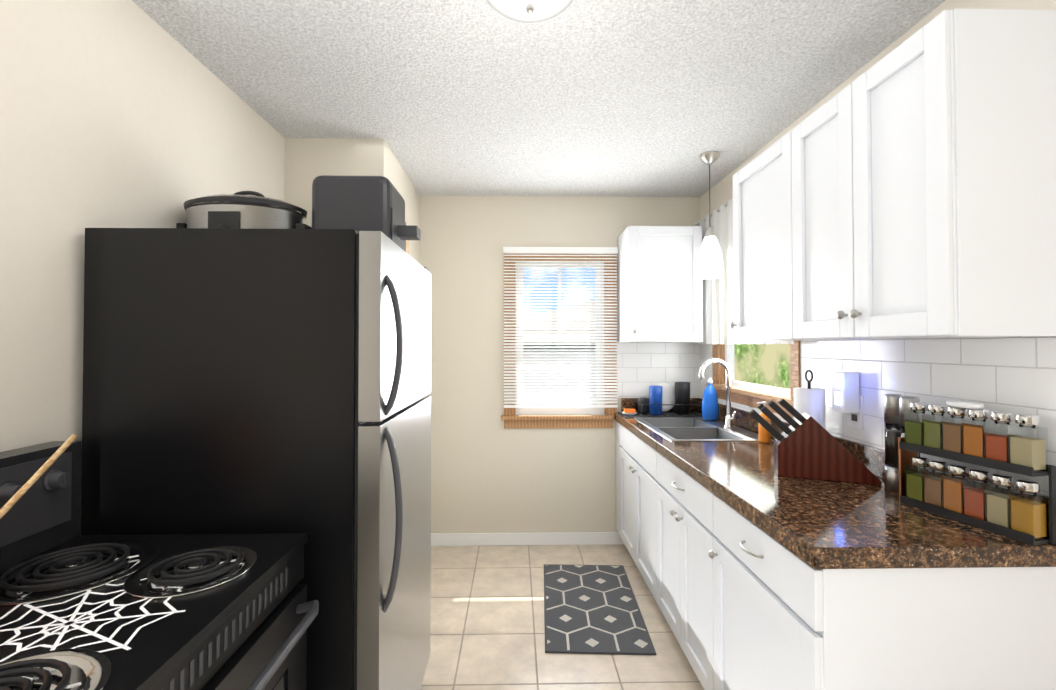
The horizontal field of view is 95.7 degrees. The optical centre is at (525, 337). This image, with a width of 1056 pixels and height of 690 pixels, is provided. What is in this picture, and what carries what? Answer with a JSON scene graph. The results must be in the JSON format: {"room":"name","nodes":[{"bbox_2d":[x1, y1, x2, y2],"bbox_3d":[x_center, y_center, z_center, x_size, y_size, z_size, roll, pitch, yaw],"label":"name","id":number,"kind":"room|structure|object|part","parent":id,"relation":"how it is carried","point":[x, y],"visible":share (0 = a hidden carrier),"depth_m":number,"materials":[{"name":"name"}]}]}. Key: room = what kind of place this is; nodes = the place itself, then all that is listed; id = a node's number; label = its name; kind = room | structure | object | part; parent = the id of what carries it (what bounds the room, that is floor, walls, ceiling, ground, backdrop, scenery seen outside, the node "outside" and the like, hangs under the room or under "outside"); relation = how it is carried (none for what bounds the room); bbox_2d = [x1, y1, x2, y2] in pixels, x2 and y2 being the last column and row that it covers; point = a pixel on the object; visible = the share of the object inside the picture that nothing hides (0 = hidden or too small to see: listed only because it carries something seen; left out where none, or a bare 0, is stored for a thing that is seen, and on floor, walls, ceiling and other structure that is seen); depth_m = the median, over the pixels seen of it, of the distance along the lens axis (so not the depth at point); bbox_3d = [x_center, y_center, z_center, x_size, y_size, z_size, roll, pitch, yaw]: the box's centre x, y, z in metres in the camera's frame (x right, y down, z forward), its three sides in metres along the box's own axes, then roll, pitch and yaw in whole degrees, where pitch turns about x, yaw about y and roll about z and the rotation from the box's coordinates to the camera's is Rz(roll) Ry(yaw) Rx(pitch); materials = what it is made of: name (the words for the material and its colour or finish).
{"room":"kitchen","nodes":[
{"label":"kitchen","id":0,"kind":"room"},
{"bbox_2d":[0,0,284,534],"bbox_3d":[-1.232,0.178,0.574,0.100,2.440,5.700,0,-1,-1],"label":"wall","id":1,"kind":"structure","parent":0,"point":[122,114],"depth_m":1.28,"materials":[{"name":"paint"}]},
{"bbox_2d":[284,138,419,263],"bbox_3d":[-0.979,0.214,2.920,0.500,2.440,1.020,0,-1,-1],"label":"wall","id":2,"kind":"structure","parent":0,"point":[308,161],"depth_m":2.43,"materials":[{"name":"beige paint"}]},
{"bbox_2d":[132,0,945,196],"bbox_3d":[0.059,-1.072,0.570,3.080,0.060,6.200,0,-1,-1],"label":"ceiling","id":3,"kind":"structure","parent":0,"point":[623,98],"depth_m":1.87,"materials":[{"name":"white paint"}]},
{"bbox_2d":[487,0,572,22],"bbox_3d":[0.014,-0.964,1.327,0.300,0.131,0.300,0,-1,-1],"label":"dome ceiling light","id":4,"kind":"object","parent":3,"relation":"attached to","point":[529,11],"visible":1,"depth_m":1.35,"materials":[{"name":"white glass"}]},
{"bbox_2d":[697,151,722,278],"bbox_3d":[1.018,-0.670,2.634,0.136,0.679,0.136,0,-1,-1],"label":"pendant light","id":5,"kind":"object","parent":3,"relation":"hanging from","point":[710,263],"visible":1,"depth_m":2.59,"materials":[{"name":"white glass"}]},
{"bbox_2d":[420,195,700,532],"bbox_3d":[0.277,0.222,3.401,2.130,2.440,0.108,0,-1,-1],"label":"wall","id":6,"kind":"structure","parent":0,"point":[490,473],"depth_m":3.35,"materials":[{"name":"paint"}]},
{"bbox_2d":[431,532,623,545],"bbox_3d":[-0.012,1.398,3.322,1.450,0.085,0.018,0,-1,-1],"label":"baseboard","id":7,"kind":"structure","parent":6,"relation":"attached to","point":[546,538],"depth_m":3.30,"materials":[{"name":"white wood"}]},
{"bbox_2d":[501,254,616,427],"bbox_3d":[0.237,0.011,3.373,0.810,1.240,0.120,0,-1,-1],"label":"window","id":8,"kind":"structure","parent":6,"relation":"in","point":[528,418],"depth_m":3.35,"materials":[{"name":"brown wood"}]},
{"bbox_2d":[503,247,617,407],"bbox_3d":[0.247,-0.074,3.322,0.797,1.112,0.037,0,-1,-1],"label":"window blinds","id":9,"kind":"object","parent":8,"relation":"attached to","point":[519,399],"visible":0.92,"depth_m":3.32,"materials":[{"name":"plastic"}]},
{"bbox_2d":[617,226,702,341],"bbox_3d":[0.890,-0.342,3.189,0.472,0.740,0.367,0,-1,-1],"label":"upper cabinet","id":10,"kind":"object","parent":6,"relation":"attached to","point":[659,290],"visible":1,"depth_m":3.05,"materials":[{"name":"white paint"}]},
{"bbox_2d":[420,544,703,689],"bbox_3d":[0.059,1.428,0.531,3.080,0.060,6.200,0,-1,-1],"label":"floor","id":11,"kind":"structure","parent":0,"point":[487,628],"depth_m":2.31,"materials":[{"name":"tile"}]},
{"bbox_2d":[0,441,318,689],"bbox_3d":[-0.821,0.827,0.808,0.701,1.150,0.778,0,-1,-1],"label":"stove","id":12,"kind":"object","parent":11,"relation":"on","point":[244,620],"visible":1,"depth_m":0.95,"materials":[{"name":"black metal"}]},
{"bbox_2d":[0,434,76,518],"bbox_3d":[-1.005,0.274,0.865,0.151,0.425,0.263,0,-1,-1],"label":"wooden spoon","id":13,"kind":"object","parent":12,"relation":"on","point":[25,487],"visible":1,"depth_m":0.93,"materials":[{"name":"brown wood"}]},
{"bbox_2d":[0,578,188,683],"bbox_3d":[-0.776,0.486,0.814,0.344,0.001,0.348,0,-1,-1],"label":"decoration","id":14,"kind":"object","parent":12,"relation":"on","point":[65,624],"visible":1,"depth_m":0.82,"materials":[{"name":"white"}]},
{"bbox_2d":[81,228,430,689],"bbox_3d":[-0.758,0.558,1.643,0.826,1.711,0.770,0,-1,-1],"label":"refrigerator","id":15,"kind":"object","parent":11,"relation":"on","point":[255,381],"visible":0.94,"depth_m":1.27,"materials":[{"name":"black metal"}]},
{"bbox_2d":[176,191,311,228],"bbox_3d":[-0.986,-0.405,1.693,0.444,0.238,0.302,0,-1,-1],"label":"slow cooker","id":16,"kind":"object","parent":15,"relation":"on","point":[244,210],"visible":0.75,"depth_m":1.58,"materials":[{"name":"metal"}]},
{"bbox_2d":[312,175,420,251],"bbox_3d":[-0.569,-0.424,1.772,0.349,0.280,0.270,0,-1,-1],"label":"toaster","id":17,"kind":"object","parent":15,"relation":"on","point":[363,203],"depth_m":1.64,"materials":[{"name":"grey plastic"}]},
{"bbox_3d":[-0.431,-0.384,1.774,0.074,0.140,0.210,0,-1,-1],"label":"air fryer handle","id":18,"kind":"part","parent":17,"relation":"part of","materials":[{"name":"black plastic"}]},
{"bbox_2d":[544,564,656,654],"bbox_3d":[0.353,1.424,2.578,0.500,0.009,0.860,0,-1,2],"label":"rug","id":19,"kind":"object","parent":11,"relation":"on","point":[591,609],"visible":0.98,"depth_m":2.46,"materials":[{"name":"grey fabric"}]},
{"bbox_2d":[616,421,647,533],"bbox_3d":[0.936,1.005,3.221,0.606,0.868,0.250,0,-1,-1],"label":"base cabinet","id":20,"kind":"object","parent":11,"relation":"on","point":[624,436],"depth_m":3.22,"materials":[{"name":"white paint"}]},
{"bbox_2d":[615,398,1055,568],"bbox_3d":[0.952,0.479,2.233,0.614,0.150,2.242,0,-1,-1],"label":"countertop","id":21,"kind":"structure","parent":20,"relation":"on","point":[819,524],"depth_m":1.33,"materials":[{"name":"stone"}]},
{"bbox_2d":[618,412,701,417],"bbox_3d":[0.923,0.515,3.209,0.555,0.005,0.239,0,-1,-1],"label":"drying mat","id":22,"kind":"object","parent":21,"relation":"on","point":[637,415],"visible":0.5,"depth_m":3.20,"materials":[{"name":"grey plastic"}]},
{"bbox_2d":[622,408,636,414],"bbox_3d":[0.700,0.493,3.200,0.100,0.036,0.100,0,-1,-1],"label":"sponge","id":23,"kind":"object","parent":22,"relation":"on","point":[629,411],"visible":1,"depth_m":3.17,"materials":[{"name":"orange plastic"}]},
{"bbox_2d":[633,400,701,416],"bbox_3d":[0.970,0.472,3.212,0.436,0.078,0.223,0,-1,-1],"label":"dish rack","id":24,"kind":"object","parent":22,"relation":"on","point":[695,404],"visible":0.52,"depth_m":3.10,"materials":[{"name":"black plastic"}]},
{"bbox_2d":[638,397,648,412],"bbox_3d":[0.804,0.456,3.262,0.072,0.099,0.072,0,-1,-1],"label":"mug","id":25,"kind":"object","parent":24,"relation":"in","point":[642,400],"visible":0.96,"depth_m":3.23,"materials":[{"name":"black ceramic"}]},
{"bbox_2d":[649,385,661,414],"bbox_3d":[0.863,0.409,3.161,0.086,0.189,0.086,0,-1,-1],"label":"tumbler","id":26,"kind":"object","parent":24,"relation":"in","point":[655,394],"visible":1,"depth_m":3.13,"materials":[{"name":"blue plastic"}]},
{"bbox_2d":[657,383,674,411],"bbox_3d":[0.949,0.407,3.289,0.196,0.196,0.010,0,-1,-1],"label":"plate","id":27,"kind":"object","parent":24,"relation":"in","point":[668,393],"visible":0.5,"depth_m":3.29,"materials":[{"name":"white ceramic"}]},
{"bbox_2d":[675,382,689,413],"bbox_3d":[1.060,0.400,3.223,0.100,0.209,0.100,0,-1,-1],"label":"tumbler","id":28,"kind":"object","parent":24,"relation":"in","point":[682,392],"visible":1,"depth_m":3.18,"materials":[{"name":"black plastic"}]},
{"bbox_2d":[634,417,773,440],"bbox_3d":[0.960,0.591,2.708,0.508,0.170,0.750,0,-1,-1],"label":"sink","id":29,"kind":"object","parent":21,"relation":"in","point":[685,428],"visible":0.27,"depth_m":2.70,"materials":[{"name":"metal"}]},
{"bbox_2d":[702,378,718,420],"bbox_3d":[1.145,0.378,2.960,0.104,0.263,0.061,0,-1,-1],"label":"dish soap bottle","id":30,"kind":"object","parent":29,"relation":"on","point":[710,409],"visible":1,"depth_m":2.94,"materials":[{"name":"blue plastic"}]},
{"bbox_2d":[699,358,735,427],"bbox_3d":[1.084,0.310,2.672,0.195,0.390,0.130,0,-1,-1],"label":"faucet","id":31,"kind":"object","parent":21,"relation":"on","point":[729,418],"visible":1,"depth_m":2.70,"materials":[{"name":"silver metal"}]},
{"bbox_2d":[757,401,770,442],"bbox_3d":[1.155,0.406,2.315,0.062,0.196,0.054,0,-1,-1],"label":"hand soap bottle","id":32,"kind":"object","parent":21,"relation":"on","point":[764,435],"visible":0.65,"depth_m":2.29,"materials":[{"name":"orange plastic"}]},
{"bbox_2d":[794,370,825,428],"bbox_3d":[1.166,0.315,1.961,0.140,0.368,0.140,0,-1,-1],"label":"paper towel holder","id":33,"kind":"object","parent":21,"relation":"on","point":[809,400],"visible":0.42,"depth_m":1.92,"materials":[{"name":"white paper"}]},
{"bbox_2d":[749,398,881,484],"bbox_3d":[1.028,0.358,1.726,0.399,0.274,0.110,0,-1,21],"label":"knife block","id":34,"kind":"object","parent":21,"relation":"on","point":[807,446],"visible":1,"depth_m":1.68,"materials":[{"name":"brown wood"}]},
{"bbox_2d":[884,394,902,491],"bbox_3d":[1.201,0.337,1.556,0.052,0.310,0.052,0,-1,-1],"label":"pepper grinder","id":35,"kind":"object","parent":21,"relation":"on","point":[891,422],"visible":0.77,"depth_m":1.54,"materials":[{"name":"metal"}]},
{"bbox_2d":[899,396,920,472],"bbox_3d":[1.202,0.336,1.494,0.052,0.310,0.052,0,-1,-1],"label":"salt grinder","id":36,"kind":"object","parent":21,"relation":"on","point":[904,403],"visible":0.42,"depth_m":1.49,"materials":[{"name":"metal"}]},
{"bbox_2d":[898,400,1055,545],"bbox_3d":[1.189,0.330,1.283,0.073,0.316,0.327,0,-1,-13],"label":"spice rack","id":37,"kind":"object","parent":21,"relation":"on","point":[1014,514],"visible":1,"depth_m":1.24,"materials":[{"name":"black plastic"}]},
{"bbox_2d":[620,445,651,592],"bbox_3d":[0.946,1.071,2.701,0.606,0.720,0.790,0,-1,-1],"label":"base cabinet","id":38,"kind":"object","parent":11,"relation":"on","point":[635,460],"depth_m":2.74,"materials":[{"name":"white paint"}]},
{"bbox_2d":[652,448,699,680],"bbox_3d":[0.961,0.986,2.006,0.606,0.868,0.737,0,-1,-1],"label":"base cabinet","id":39,"kind":"object","parent":11,"relation":"on","point":[675,494],"depth_m":2.06,"materials":[{"name":"white paint"}]},
{"bbox_2d":[700,484,1055,689],"bbox_3d":[0.972,0.978,1.437,0.606,0.868,0.639,0,-1,-1],"label":"base cabinet","id":40,"kind":"object","parent":11,"relation":"on","point":[743,602],"depth_m":1.12,"materials":[{"name":"white paint"}]},
{"bbox_2d":[700,0,1055,495],"bbox_3d":[1.348,0.179,0.627,0.100,2.440,5.700,0,-1,-1],"label":"wall","id":41,"kind":"structure","parent":0,"point":[721,192],"depth_m":1.76,"materials":[{"name":"paint"}]},
{"bbox_2d":[706,341,800,417],"bbox_3d":[1.269,-0.155,2.671,0.125,1.070,1.000,0,-1,-1],"label":"window","id":42,"kind":"structure","parent":41,"relation":"in","point":[725,354],"depth_m":2.66,"materials":[{"name":"brown wood"}]},
{"bbox_2d":[693,199,793,343],"bbox_3d":[1.193,-0.381,2.740,0.030,0.835,1.245,0,-1,-1],"label":"window curtain","id":43,"kind":"object","parent":42,"relation":"hanging from","point":[717,306],"visible":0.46,"depth_m":2.87,"materials":[{"name":"fabric"}]},
{"bbox_2d":[700,338,1055,495],"bbox_3d":[1.263,0.208,2.146,0.008,0.388,2.442,0,-1,-1],"label":"backsplash","id":44,"kind":"structure","parent":41,"relation":"attached to","point":[1014,376],"depth_m":1.47,"materials":[{"name":"tile"}]},
{"bbox_2d":[832,372,863,428],"bbox_3d":[1.232,0.237,1.829,0.066,0.210,0.080,0,-1,-1],"label":"outlet","id":45,"kind":"object","parent":44,"relation":"attached to","point":[845,392],"depth_m":1.80,"materials":[{"name":"white plastic"}]},
{"bbox_3d":[1.261,0.280,1.829,0.008,0.125,0.080,0,-1,-1],"label":"electrical outlet plate","id":46,"kind":"part","parent":45,"relation":"part of","materials":[{"name":"white plastic"}]},
{"bbox_2d":[729,9,1055,340],"bbox_3d":[1.090,-0.366,1.605,0.365,0.740,1.060,0,-1,-1],"label":"upper cabinet","id":47,"kind":"object","parent":41,"relation":"attached to","point":[905,189],"visible":1,"depth_m":1.16,"materials":[{"name":"white paint"}]},
{"label":"outside","id":48,"kind":"structure","parent":0,"visible":0},
{"bbox_2d":[734,344,789,388],"bbox_3d":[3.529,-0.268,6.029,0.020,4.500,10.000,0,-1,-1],"label":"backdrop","id":49,"kind":"structure","parent":48,"point":[766,364],"depth_m":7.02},
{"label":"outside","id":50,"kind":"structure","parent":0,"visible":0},
{"bbox_2d":[523,268,595,404],"bbox_3d":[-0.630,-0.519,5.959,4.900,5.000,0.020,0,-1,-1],"label":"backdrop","id":51,"kind":"structure","parent":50,"point":[557,330],"depth_m":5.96,"materials":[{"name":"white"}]}
]}

